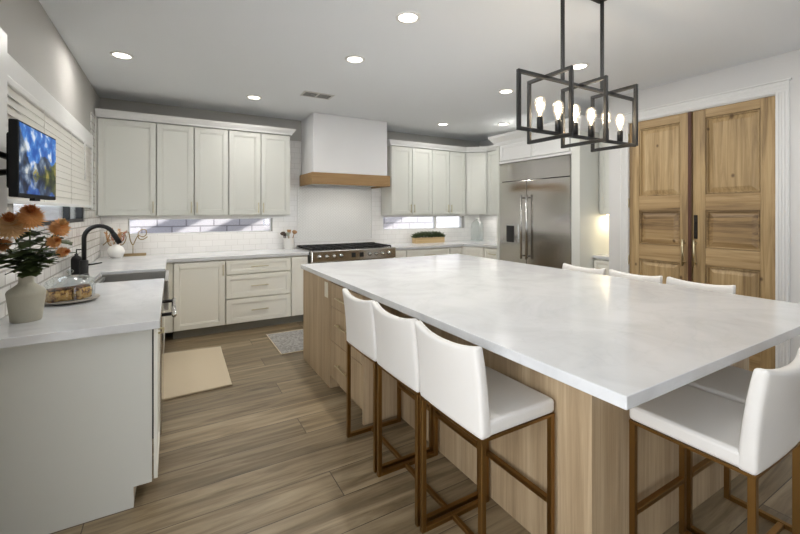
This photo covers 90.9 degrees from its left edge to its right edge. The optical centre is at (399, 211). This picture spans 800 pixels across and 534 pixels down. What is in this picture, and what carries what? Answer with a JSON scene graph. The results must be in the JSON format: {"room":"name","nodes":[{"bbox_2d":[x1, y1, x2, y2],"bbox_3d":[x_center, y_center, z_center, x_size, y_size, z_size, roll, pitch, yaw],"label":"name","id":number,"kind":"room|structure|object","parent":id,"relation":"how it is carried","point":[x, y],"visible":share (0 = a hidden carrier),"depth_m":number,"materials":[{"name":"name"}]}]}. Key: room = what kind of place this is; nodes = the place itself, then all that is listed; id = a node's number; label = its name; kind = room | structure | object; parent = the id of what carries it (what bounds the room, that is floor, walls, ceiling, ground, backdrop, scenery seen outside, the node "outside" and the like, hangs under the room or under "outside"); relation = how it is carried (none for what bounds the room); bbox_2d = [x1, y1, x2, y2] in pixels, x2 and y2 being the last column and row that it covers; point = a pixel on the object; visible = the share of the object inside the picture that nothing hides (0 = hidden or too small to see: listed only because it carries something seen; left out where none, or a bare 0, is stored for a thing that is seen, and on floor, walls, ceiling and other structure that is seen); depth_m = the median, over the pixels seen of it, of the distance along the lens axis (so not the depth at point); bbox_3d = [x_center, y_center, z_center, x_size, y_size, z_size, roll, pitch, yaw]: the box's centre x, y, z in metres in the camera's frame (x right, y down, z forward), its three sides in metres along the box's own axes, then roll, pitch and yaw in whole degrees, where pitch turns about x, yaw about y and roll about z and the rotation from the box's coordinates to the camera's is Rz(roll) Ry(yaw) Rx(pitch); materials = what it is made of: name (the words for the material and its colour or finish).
{"room":"kitchen","nodes":[
{"label":"kitchen","id":0,"kind":"room"},
{"bbox_2d":[0,0,99,319],"bbox_3d":[-1.267,0.055,0.601,0.150,2.750,9.310,0,0,-30],"label":"wall","id":1,"kind":"structure","parent":0,"point":[33,41],"depth_m":2.62,"materials":[{"name":"grey paint"}]},
{"bbox_2d":[0,151,5,175],"bbox_3d":[-1.657,-0.193,1.581,0.074,0.275,0.387,0,0,-6],"label":"mount","id":2,"kind":"object","parent":1,"relation":"attached to","point":[2,154],"visible":0.12,"depth_m":1.62,"materials":[{"name":"black metal"}]},
{"bbox_2d":[6,118,55,200],"bbox_3d":[-1.654,-0.209,1.772,0.054,0.321,0.492,0,0,-28],"label":"television","id":3,"kind":"object","parent":2,"relation":"attached to","point":[30,152],"visible":1,"depth_m":1.67,"materials":[{"name":"black plastic"}]},
{"bbox_2d":[0,27,92,218],"bbox_3d":[-2.473,-0.367,2.878,0.045,0.955,2.660,0,0,-30],"label":"trim","id":4,"kind":"structure","parent":1,"relation":"attached to","point":[9,66],"depth_m":2.03,"materials":[{"name":"white wood"}]},
{"bbox_2d":[0,112,99,318],"bbox_3d":[-2.514,-0.252,2.913,0.008,1.536,3.760,0,0,-30],"label":"backsplash","id":5,"kind":"structure","parent":1,"relation":"attached to","point":[63,267],"depth_m":3.02,"materials":[{"name":"tile"}]},
{"bbox_2d":[7,75,92,207],"bbox_3d":[-2.480,-0.351,2.903,0.052,0.618,2.390,0,0,-30],"label":"window blind","id":6,"kind":"object","parent":1,"relation":"attached to","point":[73,157],"visible":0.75,"depth_m":2.84,"materials":[{"name":"white plastic"}]},
{"bbox_2d":[34,206,82,226],"bbox_3d":[-2.537,-0.300,2.876,0.060,0.780,1.920,0,0,-30],"label":"window","id":7,"kind":"structure","parent":1,"relation":"in","point":[78,211],"depth_m":3.25,"materials":[{"name":"black metal"}]},
{"bbox_2d":[100,97,478,256],"bbox_3d":[-0.957,0.055,6.073,5.870,2.750,0.150,0,0,-30],"label":"wall","id":8,"kind":"structure","parent":0,"point":[105,103],"depth_m":5.26,"materials":[{"name":"grey paint"}]},
{"bbox_2d":[97,118,156,215],"bbox_3d":[-3.107,-0.490,4.514,0.545,1.070,0.371,0,0,-30],"label":"upper cabinet","id":9,"kind":"object","parent":8,"relation":"attached to","point":[126,150],"visible":0.99,"depth_m":4.38,"materials":[{"name":"white paint"}]},
{"bbox_2d":[95,117,96,215],"bbox_3d":[-3.361,-0.490,4.388,0.016,1.070,0.338,0,0,-30],"label":"trim","id":10,"kind":"structure","parent":9,"relation":"attached to","point":[95,117],"depth_m":4.24,"materials":[{"name":"white paint"}]},
{"bbox_2d":[157,123,227,215],"bbox_3d":[-2.539,-0.490,4.843,0.763,1.070,0.371,0,0,-30],"label":"upper cabinet","id":11,"kind":"object","parent":8,"relation":"attached to","point":[192,162],"visible":1,"depth_m":4.70,"materials":[{"name":"white paint"}]},
{"bbox_2d":[129,218,270,233],"bbox_3d":[-2.555,0.177,5.176,1.665,0.185,0.060,0,0,-30],"label":"window","id":12,"kind":"structure","parent":8,"relation":"in","point":[218,218],"depth_m":5.17,"materials":[{"name":"white"}]},
{"bbox_2d":[228,130,289,215],"bbox_3d":[-1.877,-0.490,5.226,0.762,1.070,0.371,0,0,-30],"label":"upper cabinet","id":13,"kind":"object","parent":8,"relation":"attached to","point":[258,163],"visible":1,"depth_m":5.08,"materials":[{"name":"white paint"}]},
{"bbox_2d":[95,108,295,135],"bbox_3d":[-2.415,-1.066,4.897,2.148,0.078,0.400,0,0,-30],"label":"trim","id":14,"kind":"structure","parent":13,"relation":"attached to","point":[104,113],"depth_m":4.65,"materials":[{"name":"white wood"}]},
{"bbox_2d":[100,141,478,256],"bbox_3d":[-0.979,-0.195,5.969,5.712,1.650,0.008,0,0,-30],"label":"backsplash","id":15,"kind":"structure","parent":8,"relation":"attached to","point":[225,241],"depth_m":5.50,"materials":[{"name":"tile"}]},
{"bbox_2d":[297,187,371,241],"bbox_3d":[-0.963,0.035,5.974,1.200,0.790,0.016,0,0,-30],"label":"backsplash","id":16,"kind":"structure","parent":8,"relation":"attached to","point":[323,214],"depth_m":5.95,"materials":[{"name":"grey tile"}]},
{"bbox_2d":[300,112,389,188],"bbox_3d":[-0.798,-0.844,5.720,1.170,0.948,0.600,0,0,-30],"label":"range hood","id":17,"kind":"object","parent":8,"relation":"attached to","point":[336,150],"visible":1,"depth_m":5.46,"materials":[{"name":"white paint"}]},
{"bbox_2d":[381,146,431,214],"bbox_3d":[0.118,-0.490,6.382,0.764,1.070,0.371,0,0,-30],"label":"upper cabinet","id":18,"kind":"object","parent":8,"relation":"attached to","point":[409,170],"visible":0.99,"depth_m":6.22,"materials":[{"name":"white paint"}]},
{"bbox_2d":[387,139,496,152],"bbox_3d":[0.706,-1.066,6.412,2.138,0.078,0.713,0,0,-5],"label":"trim","id":19,"kind":"structure","parent":18,"relation":"on","point":[390,142],"depth_m":6.46,"materials":[{"name":"white wood"}]},
{"bbox_2d":[383,216,461,229],"bbox_3d":[0.403,0.182,6.889,1.680,0.215,0.060,0,0,-30],"label":"window","id":20,"kind":"structure","parent":8,"relation":"in","point":[434,217],"depth_m":6.99,"materials":[{"name":"white"}]},
{"bbox_2d":[431,150,464,214],"bbox_3d":[0.753,-0.490,6.749,0.699,1.070,0.371,0,0,-30],"label":"upper cabinet","id":21,"kind":"object","parent":8,"relation":"attached to","point":[448,167],"visible":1,"depth_m":6.61,"materials":[{"name":"white paint"}]},
{"bbox_2d":[39,0,799,141],"bbox_3d":[1.310,-1.380,2.029,6.100,0.120,9.500,0,0,-30],"label":"ceiling","id":22,"kind":"structure","parent":0,"point":[450,66],"depth_m":3.22,"materials":[{"name":"white paint"}]},
{"bbox_2d":[110,51,133,59],"bbox_3d":[-2.337,-1.315,3.313,0.170,0.009,0.170,0,0,-30],"label":"recessed light","id":23,"kind":"object","parent":22,"relation":"in","point":[122,55],"visible":1,"depth_m":3.31,"materials":[{"name":"white plastic"}]},
{"bbox_2d":[113,53,130,57],"bbox_3d":[-2.337,-1.317,3.313,0.126,0.004,0.126,0,0,-30],"label":"diffuser","id":24,"kind":"object","parent":23,"relation":"attached to","point":[118,55],"depth_m":3.31,"materials":[{"name":"beige"}]},
{"bbox_2d":[246,95,261,99],"bbox_3d":[-1.675,-1.315,4.522,0.170,0.009,0.170,0,0,-30],"label":"recessed light","id":25,"kind":"object","parent":22,"relation":"in","point":[255,97],"visible":1,"depth_m":4.53,"materials":[{"name":"white"}]},
{"bbox_2d":[300,91,334,99],"bbox_3d":[-0.933,-1.316,4.446,0.340,0.006,0.190,0,0,-30],"label":"ceiling vent","id":26,"kind":"object","parent":22,"relation":"in","point":[305,93],"visible":1,"depth_m":4.45,"materials":[{"name":"black metal"}]},
{"bbox_2d":[345,55,364,62],"bbox_3d":[-0.388,-1.315,3.399,0.170,0.009,0.170,0,0,-30],"label":"recessed light","id":27,"kind":"object","parent":22,"relation":"in","point":[352,58],"visible":1,"depth_m":3.39,"materials":[{"name":"white plastic"}]},
{"bbox_2d":[348,57,361,61],"bbox_3d":[-0.388,-1.317,3.399,0.126,0.004,0.126,0,0,-30],"label":"diffuser","id":28,"kind":"object","parent":27,"relation":"attached to","point":[350,59],"depth_m":3.40,"materials":[{"name":"beige plastic"}]},
{"bbox_2d":[395,11,419,23],"bbox_3d":[0.054,-1.315,2.667,0.170,0.009,0.170,0,0,-30],"label":"recessed light","id":29,"kind":"object","parent":22,"relation":"in","point":[406,17],"visible":1,"depth_m":2.66,"materials":[{"name":"white plastic"}]},
{"bbox_2d":[399,14,416,21],"bbox_3d":[0.054,-1.317,2.667,0.126,0.004,0.126,0,0,-30],"label":"diffuser","id":30,"kind":"object","parent":29,"relation":"attached to","point":[402,17],"depth_m":2.67,"materials":[{"name":"beige"}]},
{"bbox_2d":[498,89,513,93],"bbox_3d":[1.156,-1.315,4.298,0.170,0.009,0.170,0,0,-30],"label":"recessed light","id":31,"kind":"object","parent":22,"relation":"in","point":[502,91],"visible":1,"depth_m":4.30,"materials":[{"name":"white plastic"}]},
{"bbox_2d":[516,0,637,151],"bbox_3d":[1.088,-0.859,2.340,1.090,0.921,0.300,0,0,-30],"label":"pendant light","id":32,"kind":"object","parent":22,"relation":"hanging from","point":[559,132],"visible":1,"depth_m":2.29,"materials":[{"name":"black metal"}]},
{"bbox_2d":[537,101,542,128],"bbox_3d":[0.765,-0.542,2.153,0.062,0.182,0.062,0,0,-30],"label":"socket","id":33,"kind":"object","parent":32,"relation":"attached to","point":[540,118],"depth_m":2.14,"materials":[{"name":"brown"}]},
{"bbox_2d":[555,105,560,131],"bbox_3d":[0.894,-0.542,2.228,0.062,0.182,0.062,0,0,-30],"label":"socket","id":34,"kind":"object","parent":32,"relation":"attached to","point":[557,122],"depth_m":2.21,"materials":[{"name":"brown"}]},
{"bbox_2d":[574,109,577,134],"bbox_3d":[1.023,-0.542,2.303,0.062,0.182,0.062,0,0,-30],"label":"socket","id":35,"kind":"object","parent":32,"relation":"attached to","point":[575,123],"depth_m":2.29,"materials":[{"name":"brown"}]},
{"bbox_2d":[588,111,593,136],"bbox_3d":[1.153,-0.542,2.378,0.062,0.182,0.062,0,0,-30],"label":"socket","id":36,"kind":"object","parent":32,"relation":"attached to","point":[591,127],"depth_m":2.36,"materials":[{"name":"brown"}]},
{"bbox_2d":[617,119,622,141],"bbox_3d":[1.411,-0.542,2.527,0.062,0.182,0.062,0,0,-30],"label":"socket","id":37,"kind":"object","parent":32,"relation":"attached to","point":[619,133],"depth_m":2.51,"materials":[{"name":"brown"}]},
{"bbox_2d":[573,63,588,69],"bbox_3d":[1.618,-1.315,3.562,0.170,0.009,0.170,0,0,-30],"label":"recessed light","id":38,"kind":"object","parent":22,"relation":"in","point":[578,66],"visible":0.74,"depth_m":3.54,"materials":[{"name":"white plastic"}]},
{"bbox_2d":[574,64,586,68],"bbox_3d":[1.618,-1.317,3.562,0.126,0.004,0.126,0,0,-30],"label":"diffuser","id":39,"kind":"object","parent":38,"relation":"attached to","point":[576,66],"depth_m":3.56,"materials":[{"name":"beige plastic"}]},
{"bbox_2d":[50,321,791,533],"bbox_3d":[1.310,1.460,2.029,6.100,0.060,9.500,0,0,-30],"label":"floor","id":40,"kind":"structure","parent":0,"point":[270,451],"depth_m":2.12,"materials":[{"name":"brown wood"}]},
{"bbox_2d":[0,327,163,533],"bbox_3d":[-1.584,0.994,1.979,0.692,0.871,0.423,0,0,-30],"label":"base cabinet","id":41,"kind":"object","parent":40,"relation":"on","point":[76,414],"visible":0.79,"depth_m":1.80,"materials":[{"name":"white paint"}]},
{"bbox_2d":[0,248,308,348],"bbox_3d":[-1.610,0.536,3.603,2.245,0.040,3.450,0,0,-30],"label":"countertop","id":42,"kind":"structure","parent":41,"relation":"on","point":[135,305],"depth_m":2.15,"materials":[{"name":"white stone"}]},
{"bbox_2d":[5,276,45,323],"bbox_3d":[-1.779,0.409,1.876,0.144,0.213,0.144,0,0,-30],"label":"flower vase","id":43,"kind":"object","parent":42,"relation":"on","point":[25,301],"visible":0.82,"depth_m":1.83,"materials":[{"name":"beige ceramic"}]},
{"bbox_2d":[0,237,35,272],"bbox_3d":[-1.796,0.297,1.834,0.207,0.366,0.151,0,0,5],"label":"chrysanthemum","id":44,"kind":"object","parent":43,"relation":"in","point":[3,247],"visible":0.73,"depth_m":1.83,"materials":[{"name":"green plant"}]},
{"bbox_2d":[2,204,49,269],"bbox_3d":[-1.746,0.221,1.858,0.166,0.519,0.176,0,0,20],"label":"chrysanthemum","id":45,"kind":"object","parent":43,"relation":"in","point":[30,216],"visible":0.84,"depth_m":1.83,"materials":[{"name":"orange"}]},
{"bbox_2d":[0,211,54,274],"bbox_3d":[-1.777,0.238,1.843,0.187,0.484,0.195,0,0,4],"label":"chrysanthemum","id":46,"kind":"object","parent":43,"relation":"in","point":[7,229],"visible":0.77,"depth_m":1.80,"materials":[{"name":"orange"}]},
{"bbox_2d":[10,236,61,271],"bbox_3d":[-1.717,0.295,1.865,0.273,0.369,0.172,0,0,16],"label":"chrysanthemum","id":47,"kind":"object","parent":43,"relation":"in","point":[50,242],"visible":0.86,"depth_m":1.84,"materials":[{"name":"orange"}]},
{"bbox_2d":[9,217,72,273],"bbox_3d":[-1.694,0.252,1.864,0.243,0.455,0.157,0,0,-30],"label":"chrysanthemum","id":48,"kind":"object","parent":43,"relation":"in","point":[59,227],"visible":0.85,"depth_m":1.86,"materials":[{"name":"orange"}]},
{"bbox_2d":[7,246,76,277],"bbox_3d":[-1.697,0.320,1.855,0.262,0.319,0.174,0,0,7],"label":"chrysanthemum","id":49,"kind":"object","parent":43,"relation":"in","point":[62,251],"visible":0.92,"depth_m":1.83,"materials":[{"name":"green plant"}]},
{"bbox_2d":[45,293,99,304],"bbox_3d":[-1.909,0.506,2.280,0.280,0.020,0.280,0,0,-30],"label":"cake plate","id":50,"kind":"object","parent":42,"relation":"on","point":[94,295],"visible":0.49,"depth_m":2.22,"materials":[{"name":"beige"}]},
{"bbox_2d":[45,286,71,302],"bbox_3d":[-1.933,0.466,2.232,0.083,0.071,0.102,0,0,35],"label":"cake","id":51,"kind":"object","parent":50,"relation":"on","point":[59,294],"visible":0.98,"depth_m":2.21,"materials":[{"name":"yellow food"}]},
{"bbox_2d":[43,274,94,286],"bbox_3d":[-1.909,0.413,2.280,0.232,0.164,0.232,0,0,-30],"label":"glass dome","id":52,"kind":"object","parent":50,"relation":"on","point":[73,274],"visible":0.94,"depth_m":2.28,"materials":[{"name":"clear glass"}]},
{"bbox_2d":[71,284,91,299],"bbox_3d":[-1.871,0.464,2.303,0.078,0.075,0.087,0,0,0],"label":"cake","id":53,"kind":"object","parent":50,"relation":"on","point":[81,291],"visible":0.96,"depth_m":2.28,"materials":[{"name":"yellow food"}]},
{"bbox_2d":[70,249,80,276],"bbox_3d":[-2.617,0.408,3.188,0.080,0.217,0.080,0,0,29],"label":"soap dispenser","id":54,"kind":"object","parent":42,"relation":"on","point":[76,258],"visible":0.72,"depth_m":3.16,"materials":[{"name":"black"}]},
{"bbox_2d":[71,254,80,274],"bbox_3d":[-2.617,0.420,3.188,0.072,0.165,0.071,0,0,-30],"label":"bottle","id":55,"kind":"object","parent":54,"relation":"on","point":[75,260],"depth_m":3.16,"materials":[{"name":"black metal"}]},
{"bbox_2d":[79,224,121,277],"bbox_3d":[-2.413,0.306,3.179,0.284,0.420,0.068,0,0,-30],"label":"faucet","id":56,"kind":"object","parent":42,"relation":"on","point":[84,264],"visible":0.94,"depth_m":3.12,"materials":[{"name":"black metal"}]},
{"bbox_2d":[107,244,124,257],"bbox_3d":[-3.197,0.442,4.435,0.164,0.148,0.163,0,0,-30],"label":"round vase","id":57,"kind":"object","parent":42,"relation":"on","point":[114,251],"visible":0.99,"depth_m":4.38,"materials":[{"name":"white ceramic"}]},
{"bbox_2d":[103,229,146,255],"bbox_3d":[-3.202,0.353,4.600,0.435,0.326,0.060,0,0,-30],"label":"ornament","id":58,"kind":"object","parent":42,"relation":"on","point":[128,254],"visible":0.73,"depth_m":4.62,"materials":[{"name":"gold metal"}]},
{"bbox_2d":[92,270,168,310],"bbox_3d":[-2.188,0.651,3.228,0.505,0.237,0.616,0,0,-30],"label":"farmhouse sink","id":59,"kind":"object","parent":42,"relation":"in","point":[118,277],"visible":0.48,"depth_m":3.43,"materials":[{"name":"silver metal"}]},
{"bbox_2d":[283,238,293,249],"bbox_3d":[-1.539,0.439,5.453,0.146,0.155,0.146,0,0,-30],"label":"utensil crock","id":60,"kind":"object","parent":42,"relation":"on","point":[288,242],"visible":0.99,"depth_m":5.39,"materials":[{"name":"white ceramic"}]},
{"bbox_2d":[152,292,176,438],"bbox_3d":[-1.807,0.996,2.449,0.726,0.867,0.596,0,0,-30],"label":"dishwasher","id":61,"kind":"object","parent":40,"relation":"on","point":[173,313],"visible":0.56,"depth_m":2.33,"materials":[{"name":"silver metal"}]},
{"bbox_2d":[163,347,231,400],"bbox_3d":[-1.885,1.421,3.571,0.575,0.017,1.129,0,0,-30],"label":"floor mat","id":62,"kind":"object","parent":40,"relation":"on","point":[188,372],"visible":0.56,"depth_m":3.47,"materials":[{"name":"beige"}]},
{"bbox_2d":[173,260,224,338],"bbox_3d":[-2.423,0.994,4.739,0.532,0.871,0.665,0,0,-30],"label":"base cabinet","id":63,"kind":"object","parent":40,"relation":"on","point":[198,286],"visible":1,"depth_m":4.49,"materials":[{"name":"white paint"}]},
{"bbox_2d":[165,263,172,332],"bbox_3d":[-2.560,0.944,4.347,0.093,0.772,0.020,0,0,-30],"label":"trim","id":64,"kind":"structure","parent":63,"relation":"attached to","point":[169,266],"depth_m":4.35,"materials":[{"name":"white paint"}]},
{"bbox_2d":[225,256,289,331],"bbox_3d":[-1.862,0.994,5.064,0.761,0.871,0.665,0,0,-30],"label":"base cabinet","id":65,"kind":"object","parent":40,"relation":"on","point":[257,290],"visible":1,"depth_m":4.80,"materials":[{"name":"white paint"}]},
{"bbox_2d":[266,329,302,354],"bbox_3d":[-0.758,1.425,4.608,1.415,0.008,0.735,0,0,-30],"label":"rug","id":66,"kind":"object","parent":40,"relation":"on","point":[287,342],"visible":0.41,"depth_m":4.33,"materials":[{"name":"grey fabric"}]},
{"bbox_2d":[289,255,307,322],"bbox_3d":[-1.443,0.994,5.325,0.220,0.871,0.633,0,0,-30],"label":"base cabinet","id":67,"kind":"object","parent":40,"relation":"on","point":[296,273],"visible":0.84,"depth_m":5.04,"materials":[{"name":"white paint"}]},
{"bbox_2d":[296,242,395,263],"bbox_3d":[-0.763,0.952,5.639,1.236,0.954,0.755,0,0,-30],"label":"range","id":68,"kind":"object","parent":40,"relation":"on","point":[336,252],"visible":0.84,"depth_m":5.39,"materials":[{"name":"silver metal"}]},
{"bbox_2d":[342,288,432,472],"bbox_3d":[-0.090,0.957,2.420,0.447,0.947,0.412,0,0,-30],"label":"bar stool","id":69,"kind":"object","parent":40,"relation":"on","point":[360,323],"visible":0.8,"depth_m":2.32,"materials":[{"name":"white leather"}]},
{"bbox_2d":[395,250,405,257],"bbox_3d":[-0.153,0.994,6.072,0.218,0.871,0.633,0,0,-30],"label":"base cabinet","id":70,"kind":"object","parent":40,"relation":"on","point":[399,253],"visible":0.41,"depth_m":5.81,"materials":[{"name":"white paint"}]},
{"bbox_2d":[372,301,477,526],"bbox_3d":[0.125,0.957,2.048,0.447,0.947,0.412,0,0,-30],"label":"bar stool","id":71,"kind":"object","parent":40,"relation":"on","point":[396,338],"visible":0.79,"depth_m":1.93,"materials":[{"name":"white leather"}]},
{"bbox_2d":[405,247,449,256],"bbox_3d":[0.296,0.994,6.314,0.798,0.871,0.665,0,0,-30],"label":"base cabinet","id":72,"kind":"object","parent":40,"relation":"on","point":[444,250],"visible":0.24,"depth_m":6.05,"materials":[{"name":"white paint"}]},
{"bbox_2d":[449,247,460,253],"bbox_3d":[0.738,0.994,6.588,0.238,0.871,0.633,0,0,-30],"label":"base cabinet","id":73,"kind":"object","parent":40,"relation":"on","point":[453,250],"visible":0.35,"depth_m":6.32,"materials":[{"name":"white paint"}]},
{"bbox_2d":[460,246,485,257],"bbox_3d":[1.307,0.994,6.773,0.926,0.871,0.879,0,0,-30],"label":"base cabinet","id":74,"kind":"object","parent":40,"relation":"on","point":[465,250],"visible":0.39,"depth_m":6.33,"materials":[{"name":"white paint"}]},
{"bbox_2d":[388,240,496,249],"bbox_3d":[0.858,0.536,6.283,2.198,0.040,1.285,0,0,-30],"label":"countertop","id":75,"kind":"structure","parent":74,"relation":"on","point":[474,243],"depth_m":6.28,"materials":[{"name":"white stone"}]},
{"bbox_2d":[411,231,444,243],"bbox_3d":[0.482,0.414,6.630,0.660,0.203,0.192,0,0,-30],"label":"planter","id":76,"kind":"object","parent":75,"relation":"on","point":[422,237],"visible":1,"depth_m":6.58,"materials":[{"name":"brown wood"}]},
{"bbox_2d":[415,320,554,533],"bbox_3d":[0.341,0.957,1.676,0.447,0.947,0.412,0,0,-30],"label":"bar stool","id":77,"kind":"object","parent":40,"relation":"on","point":[484,402],"visible":1,"depth_m":1.58,"materials":[{"name":"white leather"}]},
{"bbox_2d":[485,247,496,258],"bbox_3d":[1.720,0.994,6.275,0.710,0.871,0.391,0,0,-30],"label":"base cabinet","id":78,"kind":"object","parent":40,"relation":"on","point":[491,253],"visible":0.18,"depth_m":6.16,"materials":[{"name":"white paint"}]},
{"bbox_2d":[303,269,748,533],"bbox_3d":[0.493,0.994,3.018,1.722,0.871,2.870,0,0,-30],"label":"kitchen island","id":79,"kind":"object","parent":40,"relation":"on","point":[592,433],"visible":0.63,"depth_m":1.75,"materials":[{"name":"brown wood"}]},
{"bbox_2d":[325,282,327,297],"bbox_3d":[-0.611,0.642,3.263,0.008,0.125,0.070,0,0,-30],"label":"outlet","id":80,"kind":"object","parent":79,"relation":"attached to","point":[326,283],"visible":1,"depth_m":3.25,"materials":[{"name":"beige plastic"}]},
{"bbox_2d":[301,254,799,409],"bbox_3d":[0.674,0.536,2.987,1.960,0.040,3.225,0,0,-30],"label":"island countertop","id":81,"kind":"structure","parent":79,"relation":"on","point":[624,343],"depth_m":1.91,"materials":[{"name":"white stone"}]},
{"bbox_2d":[500,154,571,268],"bbox_3d":[2.085,0.364,5.480,0.840,2.129,1.216,0,0,-30],"label":"refrigerator","id":82,"kind":"object","parent":40,"relation":"on","point":[536,195],"visible":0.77,"depth_m":5.25,"materials":[{"name":"silver metal"}]},
{"bbox_2d":[488,115,608,267],"bbox_3d":[2.097,0.154,5.451,0.902,2.549,1.562,0,0,-30],"label":"refrigerator surround","id":83,"kind":"object","parent":40,"relation":"on","point":[590,229],"visible":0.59,"depth_m":4.80,"materials":[{"name":"white paint"}]},
{"bbox_2d":[562,263,605,274],"bbox_3d":[1.495,0.957,3.462,0.447,0.947,0.412,0,0,-30],"label":"bar stool","id":84,"kind":"object","parent":40,"relation":"on","point":[566,266],"visible":0.2,"depth_m":3.55,"materials":[{"name":"white leather"}]},
{"bbox_2d":[594,258,608,275],"bbox_3d":[2.636,0.997,4.833,0.589,0.865,0.222,0,0,-30],"label":"base cabinet","id":85,"kind":"object","parent":40,"relation":"on","point":[598,263],"visible":0.16,"depth_m":4.71,"materials":[{"name":"white paint"}]},
{"bbox_2d":[593,254,608,259],"bbox_3d":[2.645,0.543,4.839,0.567,0.037,0.222,0,0,-30],"label":"countertop","id":86,"kind":"structure","parent":85,"relation":"on","point":[602,256],"depth_m":4.73,"materials":[{"name":"white stone"}]},
{"bbox_2d":[608,269,662,283],"bbox_3d":[1.722,0.957,3.069,0.447,0.947,0.412,0,0,-30],"label":"bar stool","id":87,"kind":"object","parent":40,"relation":"on","point":[657,279],"visible":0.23,"depth_m":3.15,"materials":[{"name":"white leather"}]},
{"bbox_2d":[666,277,735,293],"bbox_3d":[1.947,0.957,2.681,0.447,0.947,0.412,0,0,-30],"label":"bar stool","id":88,"kind":"object","parent":40,"relation":"on","point":[731,289],"visible":0.21,"depth_m":2.76,"materials":[{"name":"white leather"}]},
{"bbox_2d":[629,348,799,533],"bbox_3d":[1.193,0.957,1.472,0.412,0.947,0.447,0,0,-30],"label":"bar stool","id":89,"kind":"object","parent":40,"relation":"on","point":[749,439],"visible":0.98,"depth_m":1.36,"materials":[{"name":"white leather"}]},
{"bbox_2d":[686,366,791,533],"bbox_3d":[1.574,0.957,1.693,0.412,0.947,0.447,0,0,-30],"label":"bar stool","id":90,"kind":"object","parent":40,"relation":"on","point":[732,383],"visible":0.36,"depth_m":1.77,"materials":[{"name":"white leather"}]},
{"bbox_2d":[479,49,799,362],"bbox_3d":[3.591,0.055,3.327,0.750,2.750,9.160,0,0,-30],"label":"wall","id":91,"kind":"structure","parent":0,"point":[784,65],"depth_m":3.59,"materials":[{"name":"white paint"}]},
{"bbox_2d":[464,152,488,214],"bbox_3d":[1.375,-0.490,6.982,0.605,1.070,0.594,0,0,-30],"label":"upper cabinet","id":92,"kind":"object","parent":91,"relation":"attached to","point":[476,163],"visible":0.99,"depth_m":6.75,"materials":[{"name":"white paint"}]},
{"bbox_2d":[479,215,496,240],"bbox_3d":[1.805,0.263,6.853,0.008,0.506,1.252,0,0,-30],"label":"backsplash","id":93,"kind":"structure","parent":91,"relation":"attached to","point":[487,223],"depth_m":7.18,"materials":[{"name":"tile"}]},
{"bbox_2d":[488,150,496,214],"bbox_3d":[1.795,-0.490,6.486,0.390,1.070,0.676,0,0,-30],"label":"upper cabinet","id":94,"kind":"object","parent":91,"relation":"attached to","point":[492,156],"visible":0.17,"depth_m":6.60,"materials":[{"name":"white paint"}]},
{"bbox_2d":[599,129,608,214],"bbox_3d":[2.697,-0.491,4.869,0.447,1.058,0.222,0,0,-30],"label":"upper cabinet","id":95,"kind":"object","parent":91,"relation":"attached to","point":[603,155],"visible":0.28,"depth_m":4.80,"materials":[{"name":"white paint"}]},
{"bbox_2d":[628,112,692,283],"bbox_3d":[2.699,0.217,4.128,0.096,2.405,0.622,0,0,-30],"label":"door","id":96,"kind":"structure","parent":91,"relation":"in","point":[661,164],"depth_m":4.10,"materials":[{"name":"brown wood"}]},
{"bbox_2d":[618,77,791,368],"bbox_3d":[2.867,0.165,3.858,0.092,2.530,1.435,0,0,-30],"label":"trim","id":97,"kind":"structure","parent":91,"relation":"attached to","point":[780,89],"depth_m":3.30,"materials":[{"name":"white wood"}]},
{"bbox_2d":[693,96,774,371],"bbox_3d":[3.016,0.217,3.581,0.096,2.405,0.627,0,0,-30],"label":"door","id":98,"kind":"structure","parent":91,"relation":"in","point":[734,144],"depth_m":3.56,"materials":[{"name":"brown wood"}]},
{"label":"outside","id":99,"kind":"structure","parent":0,"visible":0},
{"bbox_3d":[0.613,1.565,3.931,14.000,0.130,8.190,0,0,-30],"label":"ground","id":100,"kind":"structure","parent":99,"visible":0},
{"bbox_2d":[13,204,458,233],"bbox_3d":[-1.494,0.330,7.570,14.000,2.400,0.200,0,0,-30],"label":"wall","id":101,"kind":"structure","parent":100,"relation":"on","point":[51,212],"depth_m":6.54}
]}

